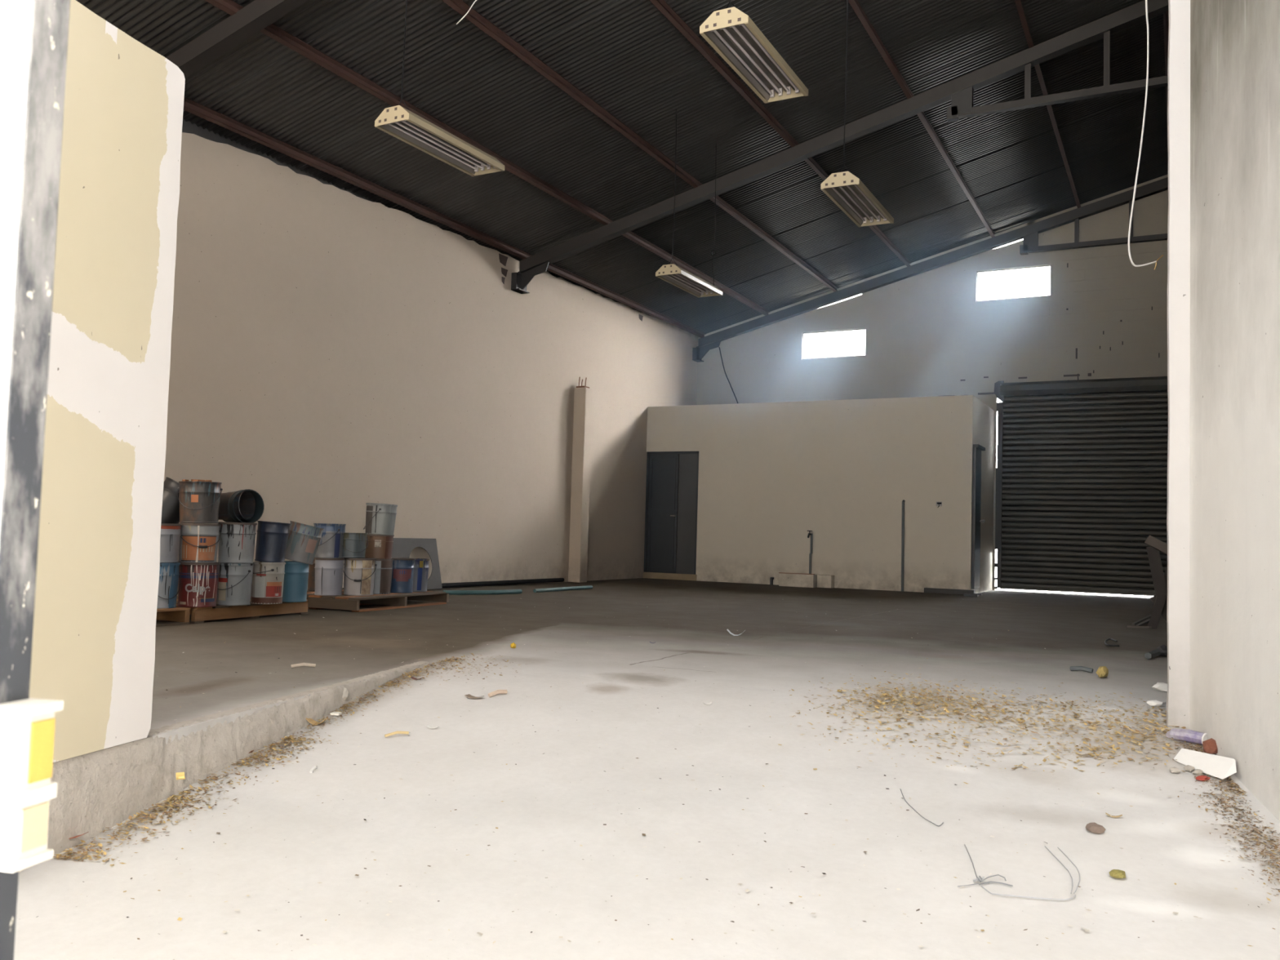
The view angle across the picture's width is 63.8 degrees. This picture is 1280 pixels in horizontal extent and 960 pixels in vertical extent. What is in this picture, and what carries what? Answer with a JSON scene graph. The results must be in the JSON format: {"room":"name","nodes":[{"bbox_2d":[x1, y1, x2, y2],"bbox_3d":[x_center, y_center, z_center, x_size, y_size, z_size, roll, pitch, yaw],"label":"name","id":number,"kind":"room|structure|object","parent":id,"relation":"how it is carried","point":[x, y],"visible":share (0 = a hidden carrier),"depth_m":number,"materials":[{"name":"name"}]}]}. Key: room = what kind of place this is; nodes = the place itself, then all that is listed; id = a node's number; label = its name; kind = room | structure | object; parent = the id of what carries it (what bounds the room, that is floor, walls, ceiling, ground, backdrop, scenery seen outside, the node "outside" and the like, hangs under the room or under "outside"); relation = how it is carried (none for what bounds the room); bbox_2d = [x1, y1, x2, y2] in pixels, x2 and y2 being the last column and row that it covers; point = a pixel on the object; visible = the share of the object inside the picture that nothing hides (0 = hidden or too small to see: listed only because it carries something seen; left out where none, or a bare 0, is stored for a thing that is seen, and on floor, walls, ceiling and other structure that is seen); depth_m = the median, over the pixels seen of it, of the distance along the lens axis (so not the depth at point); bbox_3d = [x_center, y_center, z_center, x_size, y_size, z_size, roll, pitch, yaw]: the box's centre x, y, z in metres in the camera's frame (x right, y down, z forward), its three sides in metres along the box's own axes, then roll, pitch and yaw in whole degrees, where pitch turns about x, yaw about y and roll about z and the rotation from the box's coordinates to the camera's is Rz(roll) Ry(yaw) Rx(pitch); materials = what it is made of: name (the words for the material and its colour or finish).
{"room":"warehouse","nodes":[
{"label":"warehouse","id":0,"kind":"room"},
{"bbox_2d":[29,0,185,762],"bbox_3d":[-2.279,-0.398,3.180,0.168,2.757,2.203,1,-3,14],"label":"wall","id":1,"kind":"structure","parent":0,"point":[98,564],"depth_m":3.90,"materials":[{"name":"paint"}]},
{"bbox_2d":[164,132,697,595],"bbox_3d":[-3.575,-0.886,13.863,0.156,5.975,20.660,0,-3,28],"label":"wall","id":2,"kind":"structure","parent":0,"point":[335,351],"depth_m":14.19,"materials":[{"name":"paint"}]},
{"bbox_2d":[182,118,387,207],"bbox_3d":[-3.589,-3.753,14.063,0.040,0.720,20.660,0,-3,28],"label":"trim","id":3,"kind":"structure","parent":2,"relation":"attached to","point":[187,127],"depth_m":11.91,"materials":[{"name":"metal"}]},
{"bbox_2d":[568,377,592,582],"bbox_3d":[-1.050,-0.015,18.248,0.240,3.641,0.260,0,-3,28],"label":"pillar","id":4,"kind":"structure","parent":2,"relation":"attached to","point":[583,395],"depth_m":18.14,"materials":[{"name":"paint"}]},
{"bbox_2d":[75,0,1168,337],"bbox_3d":[2.356,-5.419,11.334,13.600,3.503,20.246,0,-3,28],"label":"ceiling","id":5,"kind":"structure","parent":0,"point":[578,101],"depth_m":13.49,"materials":[{"name":"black metal"}]},
{"bbox_2d":[165,0,309,77],"bbox_3d":[0.400,-5.320,7.564,12.750,3.717,0.300,0,-3,28],"label":"roof beam","id":6,"kind":"structure","parent":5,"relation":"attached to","point":[258,15],"depth_m":9.68,"materials":[{"name":"grey metal"}]},
{"bbox_2d":[374,0,505,176],"bbox_3d":[-1.646,-3.905,8.817,0.360,2.193,1.272,0,-3,29],"label":"ceiling light","id":7,"kind":"object","parent":5,"relation":"hanging from","point":[398,122],"visible":1,"depth_m":8.66,"materials":[{"name":"beige metal"}]},
{"bbox_2d":[377,105,504,173],"bbox_3d":[-1.675,-2.879,8.763,0.360,0.130,1.260,0,-3,29],"label":"hood","id":8,"kind":"object","parent":7,"relation":"attached to","point":[398,122],"depth_m":8.68,"materials":[{"name":"beige metal"}]},
{"bbox_2d":[655,109,722,297],"bbox_3d":[0.691,-3.639,13.558,0.360,2.193,1.272,0,-3,29],"label":"ceiling light","id":9,"kind":"object","parent":5,"relation":"hanging from","point":[672,273],"visible":1,"depth_m":13.41,"materials":[{"name":"beige metal"}]},
{"bbox_2d":[658,264,722,296],"bbox_3d":[0.662,-2.613,13.504,0.360,0.130,1.260,0,-3,29],"label":"hood","id":10,"kind":"object","parent":9,"relation":"attached to","point":[673,274],"depth_m":13.43,"materials":[{"name":"beige metal"}]},
{"bbox_2d":[699,0,808,103],"bbox_3d":[0.904,-4.378,7.654,0.360,2.661,1.272,0,-3,28],"label":"ceiling light","id":11,"kind":"object","parent":5,"relation":"hanging from","point":[731,33],"visible":1,"depth_m":7.51,"materials":[{"name":"beige metal"}]},
{"bbox_2d":[511,0,1168,293],"bbox_3d":[3.687,-4.898,13.809,12.750,3.717,0.300,0,-3,28],"label":"roof truss","id":12,"kind":"object","parent":5,"relation":"attached to","point":[960,90],"visible":0.88,"depth_m":13.61,"materials":[{"name":"grey metal"}]},
{"bbox_2d":[820,0,893,226],"bbox_3d":[2.160,-4.093,10.019,0.360,2.914,1.272,0,-3,28],"label":"ceiling light","id":13,"kind":"object","parent":5,"relation":"hanging from","point":[845,189],"visible":1,"depth_m":9.82,"materials":[{"name":"beige metal"}]},
{"bbox_2d":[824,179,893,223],"bbox_3d":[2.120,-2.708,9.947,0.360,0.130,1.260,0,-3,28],"label":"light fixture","id":14,"kind":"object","parent":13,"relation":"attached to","point":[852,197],"depth_m":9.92,"materials":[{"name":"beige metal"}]},
{"bbox_2d":[692,177,1168,362],"bbox_3d":[6.918,-4.483,19.949,12.750,3.717,0.300,0,-3,28],"label":"roof truss","id":15,"kind":"object","parent":5,"relation":"attached to","point":[1028,233],"visible":0.79,"depth_m":19.98,"materials":[{"name":"grey metal"}]},
{"bbox_2d":[1128,0,1163,270],"bbox_3d":[3.091,-4.019,6.349,0.161,5.454,0.397,-1,-4,43],"label":"hanging cable","id":16,"kind":"object","parent":5,"relation":"hanging from","point":[1146,1],"visible":1,"depth_m":6.30,"materials":[{"name":"white metal"}]},
{"bbox_2d":[13,577,1279,959],"bbox_3d":[-3.461,0.836,-6.112,30.001,0.752,59.359,1,-3,14],"label":"floor","id":17,"kind":"structure","parent":0,"point":[480,891],"depth_m":4.23,"materials":[{"name":"concrete"}]},
{"bbox_2d":[0,0,70,959],"bbox_3d":[-0.795,-0.188,1.060,0.488,3.200,0.051,1,-3,14],"label":"door frame","id":18,"kind":"structure","parent":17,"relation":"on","point":[34,33],"depth_m":1.00,"materials":[{"name":"paint"}]},
{"bbox_2d":[155,606,191,626],"bbox_3d":[-4.669,1.123,8.501,1.200,0.142,1.290,0,-3,28],"label":"wooden pallet","id":19,"kind":"object","parent":17,"relation":"on","point":[180,615],"visible":0.17,"depth_m":8.76,"materials":[{"name":"brown wood"}]},
{"bbox_2d":[156,562,180,608],"bbox_3d":[-4.077,0.891,8.742,0.309,0.382,0.310,3,-3,-25],"label":"paint bucket","id":20,"kind":"object","parent":19,"relation":"on","point":[169,572],"visible":0.47,"depth_m":8.66,"materials":[{"name":"metal"}]},
{"bbox_2d":[160,523,182,562],"bbox_3d":[-4.088,0.534,8.756,0.330,0.328,0.328,3,-3,-25],"label":"paint bucket","id":21,"kind":"object","parent":20,"relation":"on","point":[170,537],"visible":0.42,"depth_m":8.67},
{"bbox_2d":[160,476,179,524],"bbox_3d":[-4.220,0.220,9.248,0.470,0.490,0.332,4,-4,-32],"label":"paint bucket","id":22,"kind":"object","parent":21,"relation":"on","point":[171,506],"visible":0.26,"depth_m":9.12,"materials":[{"name":"metal"}]},
{"bbox_2d":[175,772,185,779],"bbox_3d":[-1.768,1.143,3.958,0.030,0.018,0.075,3,-3,-28],"label":"scrap","id":23,"kind":"object","parent":17,"relation":"on","point":[180,775],"visible":1,"depth_m":3.97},
{"bbox_2d":[18,661,429,872],"bbox_3d":[-1.995,1.304,4.271,0.130,0.528,5.050,1,-3,13],"label":"curb","id":24,"kind":"object","parent":17,"relation":"on","point":[97,791],"depth_m":4.23,"materials":[{"name":"concrete"}]},
{"bbox_2d":[155,595,308,623],"bbox_3d":[-4.078,1.203,9.716,1.170,0.142,1.420,0,-3,23],"label":"wooden pallet","id":25,"kind":"object","parent":17,"relation":"on","point":[198,615],"visible":0.27,"depth_m":9.38,"materials":[{"name":"brown wood"}]},
{"bbox_2d":[177,561,220,607],"bbox_3d":[-3.864,0.911,8.993,0.348,0.382,0.346,3,-3,-23],"label":"paint bucket","id":26,"kind":"object","parent":25,"relation":"on","point":[198,588],"visible":0.97,"depth_m":8.86,"materials":[{"name":"metal"}]},
{"bbox_2d":[177,523,221,562],"bbox_3d":[-3.863,0.549,8.998,0.356,0.336,0.362,3,-3,-23],"label":"paint bucket","id":27,"kind":"object","parent":26,"relation":"on","point":[198,542],"visible":0.91,"depth_m":8.87,"materials":[{"name":"metal"}]},
{"bbox_2d":[177,480,222,523],"bbox_3d":[-3.862,0.199,9.016,0.367,0.362,0.361,2,-3,-23],"label":"paint bucket","id":28,"kind":"object","parent":27,"relation":"on","point":[198,501],"visible":1,"depth_m":8.88,"materials":[{"name":"metal"}]},
{"bbox_2d":[182,479,212,481],"bbox_3d":[-3.880,0.016,9.008,0.206,0.042,0.203,0,-3,28],"label":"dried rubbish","id":29,"kind":"object","parent":28,"relation":"on","point":[193,480],"visible":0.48,"depth_m":8.97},
{"bbox_2d":[216,562,254,605],"bbox_3d":[-3.660,0.935,9.268,0.328,0.374,0.328,3,-3,-21],"label":"paint bucket","id":30,"kind":"object","parent":25,"relation":"on","point":[235,580],"visible":0.8,"depth_m":9.15,"materials":[{"name":"metal"}]},
{"bbox_2d":[217,521,257,563],"bbox_3d":[-3.646,0.565,9.295,0.334,0.363,0.332,3,-3,-21],"label":"paint bucket","id":31,"kind":"object","parent":30,"relation":"on","point":[236,544],"visible":0.96,"depth_m":9.16,"materials":[{"name":"metal"}]},
{"bbox_2d":[218,490,255,519],"bbox_3d":[-3.744,0.231,9.400,0.357,0.280,0.268,1,-3,12],"label":"paint bucket","id":32,"kind":"object","parent":31,"relation":"on","point":[244,505],"visible":0.61,"depth_m":9.36,"materials":[{"name":"metal"}]},
{"bbox_2d":[222,488,264,523],"bbox_3d":[-3.667,0.241,9.412,0.310,0.314,0.312,-1,-4,38],"label":"paint bucket","id":33,"kind":"object","parent":31,"relation":"on","point":[260,506],"visible":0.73,"depth_m":9.39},
{"bbox_2d":[250,561,285,604],"bbox_3d":[-3.463,0.951,9.536,0.324,0.383,0.319,3,-3,-20],"label":"paint bucket","id":34,"kind":"object","parent":25,"relation":"on","point":[268,579],"visible":0.87,"depth_m":9.42,"materials":[{"name":"metal"}]},
{"bbox_2d":[254,520,290,562],"bbox_3d":[-3.416,0.575,9.571,0.293,0.384,0.293,0,-3,22],"label":"paint bucket","id":35,"kind":"object","parent":34,"relation":"on","point":[272,538],"visible":0.99,"depth_m":9.45,"materials":[{"name":"metal"}]},
{"bbox_2d":[282,560,309,602],"bbox_3d":[-3.314,0.972,9.858,0.271,0.382,0.269,3,-3,-18],"label":"paint bucket","id":36,"kind":"object","parent":25,"relation":"on","point":[296,573],"visible":0.73,"depth_m":9.75,"materials":[{"name":"blue plastic"}]},
{"bbox_2d":[284,520,324,564],"bbox_3d":[-3.242,0.604,9.892,0.377,0.418,0.323,3,-3,-29],"label":"paint bucket","id":37,"kind":"object","parent":36,"relation":"on","point":[304,540],"visible":0.94,"depth_m":9.77,"materials":[{"name":"metal"}]},
{"bbox_2d":[53,656,470,865],"bbox_3d":[-1.519,1.269,5.262,0.363,0.348,3.417,1,-3,14],"label":"leaf litter","id":38,"kind":"object","parent":17,"relation":"on","point":[292,740],"visible":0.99,"depth_m":4.33,"materials":[{"name":"plant"}]},
{"bbox_2d":[290,662,315,667],"bbox_3d":[-2.065,1.136,6.306,0.145,0.030,0.020,3,-3,-23],"label":"stick","id":39,"kind":"object","parent":17,"relation":"on","point":[300,664],"visible":1,"depth_m":6.30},
{"bbox_2d":[306,717,328,724],"bbox_3d":[-1.658,1.236,5.282,0.100,0.031,0.060,1,-3,5],"label":"dry leaf","id":40,"kind":"object","parent":17,"relation":"on","point":[311,721],"visible":1,"depth_m":5.27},
{"bbox_2d":[342,687,350,701],"bbox_3d":[-1.630,1.182,5.647,0.061,0.087,0.076,1,-3,3],"label":"chip","id":41,"kind":"object","parent":17,"relation":"on","point":[346,696],"visible":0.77,"depth_m":5.63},
{"bbox_2d":[306,588,448,612],"bbox_3d":[-3.118,1.324,11.486,1.200,0.142,1.714,0,-3,22],"label":"wooden pallet","id":42,"kind":"object","parent":17,"relation":"on","point":[397,600],"visible":0.49,"depth_m":11.08,"materials":[{"name":"brown wood"}]},
{"bbox_2d":[307,559,315,591],"bbox_3d":[-3.591,1.038,11.610,0.328,0.417,0.326,3,-3,-17],"label":"paint bucket","id":43,"kind":"object","parent":42,"relation":"on","point":[311,580],"visible":0.09,"depth_m":11.48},
{"bbox_2d":[314,557,344,595],"bbox_3d":[-3.307,1.025,10.931,0.310,0.390,0.308,3,-3,-17],"label":"paint bucket","id":44,"kind":"object","parent":42,"relation":"on","point":[328,571],"visible":0.98,"depth_m":10.81,"materials":[{"name":"metal"}]},
{"bbox_2d":[313,523,346,558],"bbox_3d":[-3.313,0.646,10.939,0.345,0.362,0.343,3,-3,-17],"label":"paint bucket","id":45,"kind":"object","parent":44,"relation":"on","point":[330,546],"visible":0.77,"depth_m":10.81,"materials":[{"name":"metal"}]},
{"bbox_2d":[343,557,377,595],"bbox_3d":[-3.023,1.038,11.074,0.360,0.395,0.360,2,-3,-15],"label":"paint bucket","id":46,"kind":"object","parent":42,"relation":"on","point":[358,573],"visible":0.94,"depth_m":10.95,"materials":[{"name":"metal"}]},
{"bbox_2d":[342,532,368,558],"bbox_3d":[-3.102,0.702,11.071,0.336,0.266,0.335,2,-3,-16],"label":"paint bucket","id":47,"kind":"object","parent":46,"relation":"on","point":[354,544],"visible":0.78,"depth_m":10.94,"materials":[{"name":"metal"}]},
{"bbox_2d":[373,558,393,594],"bbox_3d":[-2.910,1.063,11.396,0.334,0.384,0.332,2,-3,-14],"label":"paint bucket","id":48,"kind":"object","parent":42,"relation":"on","point":[383,572],"visible":0.54,"depth_m":11.27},
{"bbox_2d":[364,533,394,559],"bbox_3d":[-2.910,0.738,11.410,0.345,0.264,0.343,2,-3,-14],"label":"paint bucket","id":49,"kind":"object","parent":48,"relation":"on","point":[380,546],"visible":0.83,"depth_m":11.27,"materials":[{"name":"metal"}]},
{"bbox_2d":[363,502,397,535],"bbox_3d":[-2.885,0.435,11.431,0.355,0.353,0.360,-1,-4,43],"label":"paint bucket","id":50,"kind":"object","parent":49,"relation":"on","point":[380,518],"visible":0.98,"depth_m":11.29,"materials":[{"name":"silver metal"}]},
{"bbox_2d":[390,557,415,592],"bbox_3d":[-2.720,1.083,11.696,0.312,0.388,0.310,2,-3,-13],"label":"paint bucket","id":51,"kind":"object","parent":42,"relation":"on","point":[402,573],"visible":0.84,"depth_m":11.57,"materials":[{"name":"metal"}]},
{"bbox_2d":[412,558,430,591],"bbox_3d":[-2.626,1.106,11.985,0.331,0.377,0.330,2,-3,-12],"label":"paint bucket","id":52,"kind":"object","parent":42,"relation":"on","point":[420,581],"visible":0.51,"depth_m":11.87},
{"bbox_2d":[384,730,408,737],"bbox_3d":[-1.204,1.257,5.090,0.118,0.028,0.015,3,-3,-24],"label":"stick","id":53,"kind":"object","parent":17,"relation":"on","point":[397,731],"visible":1,"depth_m":5.09,"materials":[{"name":"wood"}]},
{"bbox_2d":[391,537,442,589],"bbox_3d":[-3.129,1.172,14.326,0.162,0.717,1.020,0,-3,28],"label":"panel","id":54,"kind":"object","parent":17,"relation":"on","point":[402,547],"visible":0.63,"depth_m":14.54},
{"bbox_2d":[342,577,564,588],"bbox_3d":[-2.561,1.569,15.449,0.072,0.070,5.300,0,-3,28],"label":"pipe","id":55,"kind":"object","parent":17,"relation":"on","point":[550,580],"visible":0.62,"depth_m":16.11,"materials":[{"name":"plastic"}]},
{"bbox_2d":[403,642,517,679],"bbox_3d":[-1.071,1.227,6.996,0.691,0.059,1.919,2,-3,1],"label":"leaf litter","id":56,"kind":"object","parent":17,"relation":"on","point":[509,642],"visible":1,"depth_m":6.55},
{"bbox_2d":[442,589,522,595],"bbox_3d":[-2.105,1.524,13.966,1.222,0.060,0.162,4,-4,-39],"label":"pipe","id":57,"kind":"object","parent":17,"relation":"on","point":[506,591],"visible":0.9,"depth_m":13.86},
{"bbox_2d":[488,689,507,697],"bbox_3d":[-0.804,1.203,5.802,0.119,0.039,0.022,4,-4,-41],"label":"stick","id":58,"kind":"object","parent":17,"relation":"on","point":[497,691],"visible":1,"depth_m":5.79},
{"bbox_2d":[533,585,592,592],"bbox_3d":[-1.133,1.634,15.432,0.060,0.056,1.636,0,-3,27],"label":"pipe","id":59,"kind":"object","parent":17,"relation":"on","point":[585,587],"visible":1,"depth_m":15.34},
{"bbox_2d":[35,600,1248,945],"bbox_3d":[1.359,1.558,8.821,10.084,0.377,10.797,3,-3,-21],"label":"debris","id":60,"kind":"object","parent":17,"relation":"on","point":[643,834],"depth_m":3.86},
{"bbox_2d":[80,607,1242,946],"bbox_3d":[-0.474,1.570,10.067,8.492,0.381,14.063,1,-3,13],"label":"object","id":61,"kind":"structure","parent":17,"relation":"on","point":[747,890],"depth_m":3.46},
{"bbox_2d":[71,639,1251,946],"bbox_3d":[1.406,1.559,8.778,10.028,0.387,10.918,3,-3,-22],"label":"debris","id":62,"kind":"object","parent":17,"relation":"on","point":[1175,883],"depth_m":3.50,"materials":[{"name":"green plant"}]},
{"bbox_2d":[642,572,697,580],"bbox_3d":[0.619,1.910,20.398,1.175,0.120,0.180,0,-3,28],"label":"step","id":63,"kind":"structure","parent":17,"relation":"on","point":[646,575],"depth_m":20.32,"materials":[{"name":"concrete"}]},
{"bbox_2d":[778,572,834,587],"bbox_3d":[3.047,1.833,18.817,0.934,0.247,0.404,0,-3,28],"label":"trough","id":64,"kind":"object","parent":17,"relation":"on","point":[791,579],"visible":1,"depth_m":18.68,"materials":[{"name":"paint"}]},
{"bbox_2d":[807,530,813,573],"bbox_3d":[3.119,1.346,18.930,0.131,0.835,0.080,3,-3,-24],"label":"standpipe","id":65,"kind":"object","parent":64,"relation":"on","point":[809,533],"visible":0.93,"depth_m":18.94,"materials":[{"name":"metal"}]},
{"bbox_2d":[924,587,974,595],"bbox_3d":[5.335,1.923,17.739,0.840,0.085,0.110,0,-3,28],"label":"channel","id":66,"kind":"object","parent":17,"relation":"on","point":[931,590],"visible":0.8,"depth_m":17.70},
{"bbox_2d":[964,593,982,596],"bbox_3d":[5.539,1.910,17.093,0.280,0.055,0.110,0,-3,28],"label":"scrap metal","id":67,"kind":"object","parent":17,"relation":"on","point":[965,594],"visible":1,"depth_m":17.05,"materials":[{"name":"black paint"}]},
{"bbox_2d":[778,667,1203,783],"bbox_3d":[1.915,1.297,5.644,2.074,0.174,2.908,0,-3,28],"label":"leaf litter","id":68,"kind":"object","parent":17,"relation":"on","point":[913,697],"visible":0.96,"depth_m":5.38,"materials":[{"name":"plant"}]},
{"bbox_2d":[957,844,1079,900],"bbox_3d":[1.319,1.350,3.574,0.386,0.061,0.459,0,-3,21],"label":"wire tangle","id":69,"kind":"object","parent":17,"relation":"on","point":[980,879],"visible":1,"depth_m":3.46,"materials":[{"name":"silver metal"}]},
{"bbox_2d":[1070,666,1093,672],"bbox_3d":[3.096,1.326,7.209,0.152,0.042,0.032,-1,-4,41],"label":"pipe","id":70,"kind":"object","parent":17,"relation":"on","point":[1072,668],"visible":1,"depth_m":7.20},
{"bbox_2d":[1085,822,1105,834],"bbox_3d":[1.728,1.320,3.900,0.071,0.041,0.035,0,-3,23],"label":"lump","id":71,"kind":"object","parent":17,"relation":"on","point":[1095,828],"visible":1,"depth_m":3.89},
{"bbox_2d":[1096,666,1108,677],"bbox_3d":[3.114,1.293,6.923,0.069,0.079,0.113,-1,-4,43],"label":"lump","id":72,"kind":"object","parent":17,"relation":"on","point":[1102,672],"visible":1,"depth_m":6.89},
{"bbox_2d":[1104,638,1119,646],"bbox_3d":[4.283,1.474,9.345,0.117,0.014,0.722,0,-3,23],"label":"wire","id":73,"kind":"object","parent":17,"relation":"on","point":[1108,639],"visible":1,"depth_m":9.19,"materials":[{"name":"black paint"}]},
{"bbox_2d":[1109,869,1125,878],"bbox_3d":[1.638,1.349,3.526,0.051,0.026,0.051,2,-3,-7],"label":"lump","id":74,"kind":"object","parent":17,"relation":"on","point":[1117,873],"visible":1,"depth_m":3.51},
{"bbox_2d":[1131,614,1151,625],"bbox_3d":[5.956,1.657,12.181,0.030,0.050,1.374,0,-4,34],"label":"scrap","id":75,"kind":"object","parent":17,"relation":"on","point":[1149,615],"visible":0.79,"depth_m":12.05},
{"bbox_2d":[1144,648,1160,659],"bbox_3d":[4.307,1.415,8.486,0.049,0.066,0.862,-1,-4,40],"label":"pipe","id":76,"kind":"object","parent":17,"relation":"on","point":[1154,653],"visible":0.44,"depth_m":8.19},
{"bbox_2d":[1144,535,1167,629],"bbox_3d":[5.878,1.148,11.418,0.505,1.067,0.389,0,-3,28],"label":"frame","id":77,"kind":"object","parent":17,"relation":"on","point":[1159,600],"visible":0.66,"depth_m":11.51,"materials":[{"name":"metal"}]},
{"bbox_2d":[1146,699,1165,706],"bbox_3d":[2.876,1.243,5.727,0.100,0.039,0.063,1,-3,20],"label":"paper wad","id":78,"kind":"object","parent":17,"relation":"on","point":[1155,702],"visible":0.99,"depth_m":5.71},
{"bbox_2d":[1151,682,1167,691],"bbox_3d":[3.220,1.276,6.336,0.123,0.057,0.086,2,-3,-2],"label":"paper wad","id":79,"kind":"object","parent":17,"relation":"on","point":[1162,686],"visible":0.7,"depth_m":6.31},
{"bbox_2d":[1156,644,1167,656],"bbox_3d":[4.293,1.395,8.418,0.122,0.098,0.201,-1,-4,40],"label":"rag","id":80,"kind":"object","parent":17,"relation":"on","point":[1162,648],"visible":0.57,"depth_m":8.36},
{"bbox_2d":[1169,766,1180,773],"bbox_3d":[2.367,1.285,4.551,0.042,0.026,0.038,1,-3,8],"label":"chip","id":81,"kind":"object","parent":17,"relation":"on","point":[1174,770],"visible":1,"depth_m":4.54,"materials":[{"name":"concrete"}]},
{"bbox_2d":[1165,728,1207,745],"bbox_3d":[2.654,1.245,4.994,0.068,0.067,0.190,4,-4,-33],"label":"can","id":82,"kind":"object","parent":17,"relation":"on","point":[1188,735],"visible":0.77,"depth_m":4.96,"materials":[{"name":"purple metal"}]},
{"bbox_2d":[1183,764,1195,771],"bbox_3d":[2.443,1.283,4.573,0.047,0.026,0.037,3,-3,-16],"label":"chip","id":83,"kind":"object","parent":17,"relation":"on","point":[1189,768],"visible":1,"depth_m":4.56,"materials":[{"name":"concrete"}]},
{"bbox_2d":[1191,768,1203,775],"bbox_3d":[2.457,1.287,4.530,0.046,0.024,0.036,2,-3,-16],"label":"chip","id":84,"kind":"object","parent":17,"relation":"on","point":[1198,771],"visible":1,"depth_m":4.52,"materials":[{"name":"concrete"}]},
{"bbox_2d":[1195,775,1210,781],"bbox_3d":[2.442,1.294,4.461,0.077,0.022,0.026,2,-3,-15],"label":"bit","id":85,"kind":"object","parent":17,"relation":"on","point":[1202,778],"visible":1,"depth_m":4.45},
{"bbox_2d":[1173,748,1236,779],"bbox_3d":[2.522,1.260,4.582,0.095,0.078,0.310,3,-3,-16],"label":"board","id":86,"kind":"object","parent":17,"relation":"on","point":[1219,766],"visible":1,"depth_m":4.56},
{"bbox_2d":[1202,737,1217,753],"bbox_3d":[2.678,1.245,4.816,0.122,0.072,0.077,4,-4,-39],"label":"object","id":87,"kind":"object","parent":17,"relation":"on","point":[1210,746],"visible":0.88,"depth_m":4.78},
{"bbox_2d":[1155,728,1279,928],"bbox_3d":[2.259,1.330,3.880,0.348,0.318,2.712,1,-3,14],"label":"leaf litter","id":88,"kind":"object","parent":17,"relation":"on","point":[1187,744],"visible":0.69,"depth_m":3.96,"materials":[{"name":"plant"}]},
{"bbox_2d":[646,395,973,592],"bbox_3d":[2.947,0.250,19.285,6.350,3.450,0.140,0,-3,28],"label":"wall","id":89,"kind":"structure","parent":0,"point":[771,474],"depth_m":18.88,"materials":[{"name":"paint"}]},
{"bbox_2d":[643,451,698,574],"bbox_3d":[0.629,0.640,20.447,1.165,2.420,0.115,0,-3,28],"label":"door","id":90,"kind":"structure","parent":89,"relation":"in","point":[664,492],"depth_m":20.46,"materials":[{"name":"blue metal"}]},
{"bbox_2d":[901,499,905,591],"bbox_3d":[4.659,1.159,18.213,0.058,1.622,0.075,0,-3,28],"label":"pipe","id":91,"kind":"object","parent":89,"relation":"attached to","point":[903,500],"visible":1,"depth_m":18.18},
{"bbox_2d":[696,174,1168,590],"bbox_3d":[6.963,-1.879,19.932,12.850,9.198,0.117,0,-3,28],"label":"wall","id":92,"kind":"structure","parent":0,"point":[1104,316],"depth_m":20.07,"materials":[{"name":"paint"}]},
{"bbox_2d":[719,346,737,403],"bbox_3d":[1.980,-2.089,22.494,0.596,1.685,0.032,0,-3,28],"label":"cable","id":93,"kind":"object","parent":92,"relation":"attached to","point":[719,347],"visible":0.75,"depth_m":22.55,"materials":[{"name":"black rubber"}]},
{"bbox_2d":[802,328,866,359],"bbox_3d":[4.070,-2.841,21.529,1.380,0.580,0.040,0,-3,28],"label":"window","id":94,"kind":"structure","parent":92,"relation":"in","point":[803,333],"depth_m":21.55,"materials":[{"name":"glass"}]},
{"bbox_2d":[798,221,1033,304],"bbox_3d":[5.485,-4.291,20.877,4.750,1.404,0.090,0,-3,28],"label":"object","id":95,"kind":"structure","parent":92,"relation":"attached to","point":[1026,224],"depth_m":21.32,"materials":[{"name":"paint"}]},
{"bbox_2d":[976,264,1051,302],"bbox_3d":[7.239,-3.800,19.926,1.380,0.610,0.040,0,-3,28],"label":"window","id":96,"kind":"structure","parent":92,"relation":"in","point":[1049,265],"depth_m":19.91,"materials":[{"name":"glass"}]},
{"bbox_2d":[994,376,1168,595],"bbox_3d":[8.975,0.091,18.692,4.890,4.010,0.200,0,-3,28],"label":"roller shutter","id":97,"kind":"object","parent":92,"relation":"attached to","point":[1082,468],"visible":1,"depth_m":19.13,"materials":[{"name":"metal"}]},
{"bbox_2d":[1000,376,1168,396],"bbox_3d":[9.076,-1.741,18.752,4.770,0.280,0.180,0,-3,28],"label":"hood","id":98,"kind":"object","parent":97,"relation":"attached to","point":[1157,385],"depth_m":19.08,"materials":[{"name":"metal"}]},
{"bbox_2d":[972,395,994,593],"bbox_3d":[6.239,0.323,18.872,0.140,3.450,2.200,0,-3,28],"label":"wall","id":99,"kind":"structure","parent":0,"point":[984,415],"depth_m":19.02,"materials":[{"name":"paint"}]},
{"bbox_2d":[971,444,985,588],"bbox_3d":[5.971,0.649,18.079,0.125,2.500,0.730,0,-3,28],"label":"door","id":100,"kind":"structure","parent":99,"relation":"in","point":[976,475],"depth_m":17.98,"materials":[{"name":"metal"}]},
{"bbox_2d":[1190,0,1279,822],"bbox_3d":[2.172,-1.714,1.849,0.300,7.300,7.160,1,-3,14],"label":"wall","id":101,"kind":"structure","parent":0,"point":[1235,44],"depth_m":4.60,"materials":[{"name":"paint"}]},
{"bbox_2d":[1166,0,1190,729],"bbox_3d":[2.841,-1.819,5.402,0.121,6.720,0.031,1,-3,14],"label":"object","id":102,"kind":"structure","parent":101,"relation":"attached to","point":[1178,521],"depth_m":5.33,"materials":[{"name":"white paint"}]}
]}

